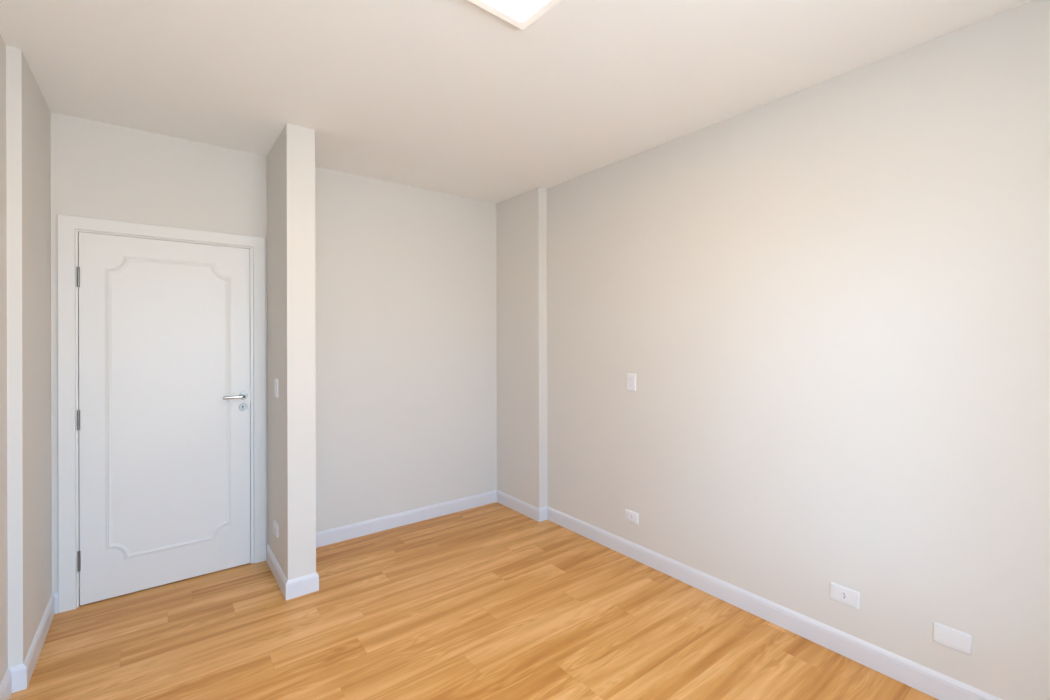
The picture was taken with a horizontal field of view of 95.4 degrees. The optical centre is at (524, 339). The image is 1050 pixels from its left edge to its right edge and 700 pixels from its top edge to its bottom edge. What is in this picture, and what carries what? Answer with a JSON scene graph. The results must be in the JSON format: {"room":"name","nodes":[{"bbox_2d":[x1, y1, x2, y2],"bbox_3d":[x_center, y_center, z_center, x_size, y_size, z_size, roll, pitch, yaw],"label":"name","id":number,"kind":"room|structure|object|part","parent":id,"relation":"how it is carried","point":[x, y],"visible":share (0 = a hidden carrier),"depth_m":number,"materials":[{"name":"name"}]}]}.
{"room":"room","nodes":[
{"label":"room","id":0,"kind":"room"},
{"bbox_2d":[0,35,51,683],"bbox_3d":[-1.171,0.125,0.610,0.195,2.741,5.195,0,0,-38],"label":"wall","id":1,"kind":"structure","parent":0,"point":[25,137],"depth_m":2.07,"materials":[{"name":"paint"}]},
{"bbox_2d":[0,593,57,699],"bbox_3d":[-1.254,1.443,0.827,0.062,0.106,4.446,0,0,-37],"label":"baseboard","id":2,"kind":"structure","parent":1,"relation":"attached to","point":[17,678],"depth_m":2.10,"materials":[{"name":"white paint"}]},
{"bbox_2d":[50,112,496,593],"bbox_3d":[-1.470,0.125,3.563,2.937,2.741,0.150,0,0,-38],"label":"wall","id":3,"kind":"structure","parent":0,"point":[406,285],"depth_m":3.68,"materials":[{"name":"paint"}]},
{"bbox_2d":[57,214,265,612],"bbox_3d":[-2.187,0.406,2.963,1.014,2.185,0.206,0,0,-38],"label":"door","id":4,"kind":"structure","parent":3,"relation":"in","point":[161,330],"depth_m":2.88,"materials":[{"name":"white paint"}]},
{"bbox_3d":[-2.161,0.400,2.926,0.616,1.774,0.010,0,0,-38],"label":"panel moulding","id":5,"kind":"part","parent":4,"relation":"part of","materials":[{"name":"white paint"}]},
{"bbox_3d":[-1.886,0.375,3.101,0.126,0.022,0.058,0,0,-38],"label":"handle","id":6,"kind":"part","parent":4,"relation":"part of","materials":[{"name":"silver metal"}]},
{"bbox_2d":[316,490,496,547],"bbox_3d":[-0.939,1.441,3.867,1.704,0.106,0.013,0,0,-38],"label":"baseboard","id":7,"kind":"structure","parent":3,"relation":"attached to","point":[338,534],"depth_m":3.82,"materials":[{"name":"white paint"}]},
{"bbox_2d":[267,123,315,579],"bbox_3d":[-1.501,0.126,3.048,0.154,2.741,0.629,0,0,-38],"label":"wall partition","id":8,"kind":"structure","parent":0,"point":[291,357],"depth_m":2.82,"materials":[{"name":"paint"}]},
{"bbox_2d":[273,520,277,537],"bbox_3d":[-1.572,1.196,3.009,0.011,0.078,0.118,0,0,-38],"label":"power socket","id":9,"kind":"object","parent":8,"relation":"attached to","point":[275,525],"visible":1,"depth_m":2.99,"materials":[{"name":"white plastic"}]},
{"bbox_2d":[275,379,277,397],"bbox_3d":[-1.556,0.306,2.985,0.012,0.115,0.075,0,0,-38],"label":"light switch","id":10,"kind":"object","parent":8,"relation":"attached to","point":[276,380],"visible":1,"depth_m":2.96,"materials":[{"name":"white plastic"}]},
{"bbox_2d":[266,544,318,599],"bbox_3d":[-1.494,1.443,3.043,0.180,0.106,0.642,0,0,-38],"label":"baseboard","id":11,"kind":"structure","parent":8,"relation":"attached to","point":[293,588],"depth_m":2.81,"materials":[{"name":"white paint"}]},
{"bbox_2d":[9,502,937,699],"bbox_3d":[-0.185,1.553,1.935,3.369,0.120,6.095,0,0,-38],"label":"floor","id":12,"kind":"structure","parent":0,"point":[492,601],"depth_m":2.42,"materials":[{"name":"brown wood"}]},
{"bbox_2d":[0,0,1031,203],"bbox_3d":[-0.192,-1.308,1.934,3.369,0.120,6.095,0,0,-38],"label":"ceiling","id":13,"kind":"structure","parent":0,"point":[453,97],"depth_m":2.19,"materials":[{"name":"paint"}]},
{"bbox_2d":[468,0,560,29],"bbox_3d":[-0.033,-1.233,1.603,0.400,0.030,0.400,0,0,-40],"label":"recessed light","id":14,"kind":"object","parent":13,"relation":"in","point":[520,13],"visible":1,"depth_m":1.76,"materials":[{"name":"white plastic"}]},
{"bbox_2d":[484,0,547,20],"bbox_3d":[-0.033,-1.232,1.603,0.330,0.024,0.330,0,0,-40],"label":"diffuser","id":15,"kind":"object","parent":14,"relation":"attached to","point":[514,10],"depth_m":1.76,"materials":[{"name":"white plastic"}]},
{"bbox_2d":[496,0,1049,699],"bbox_3d":[1.327,0.118,2.534,0.237,2.741,5.195,0,0,-38],"label":"wall","id":16,"kind":"structure","parent":0,"point":[827,302],"depth_m":2.30,"materials":[{"name":"paint"}]},
{"bbox_2d":[627,373,635,390],"bbox_3d":[0.724,0.293,3.256,0.012,0.118,0.075,0,0,-38],"label":"light switch","id":17,"kind":"object","parent":16,"relation":"attached to","point":[631,378],"visible":1,"depth_m":3.25,"materials":[{"name":"white plastic"}]},
{"bbox_2d":[625,509,638,524],"bbox_3d":[0.726,1.210,3.257,0.011,0.075,0.118,0,0,-38],"label":"power socket","id":18,"kind":"object","parent":16,"relation":"attached to","point":[631,516],"visible":1,"depth_m":3.25,"materials":[{"name":"white plastic"}]},
{"bbox_2d":[496,490,1001,699],"bbox_3d":[1.128,1.436,2.663,0.100,0.106,4.445,0,0,-38],"label":"baseboard","id":19,"kind":"structure","parent":16,"relation":"attached to","point":[935,684],"depth_m":2.48,"materials":[{"name":"white paint"}]},
{"bbox_2d":[830,582,859,608],"bbox_3d":[1.503,1.207,2.248,0.011,0.078,0.120,0,0,-38],"label":"power socket","id":20,"kind":"object","parent":16,"relation":"attached to","point":[850,597],"visible":1,"depth_m":2.24,"materials":[{"name":"white plastic"}]},
{"bbox_2d":[933,622,971,654],"bbox_3d":[1.738,1.218,1.945,0.009,0.080,0.118,0,0,-38],"label":"blank cover plate","id":21,"kind":"object","parent":16,"relation":"attached to","point":[955,639],"visible":1,"depth_m":1.94,"materials":[{"name":"white plastic"}]}
]}

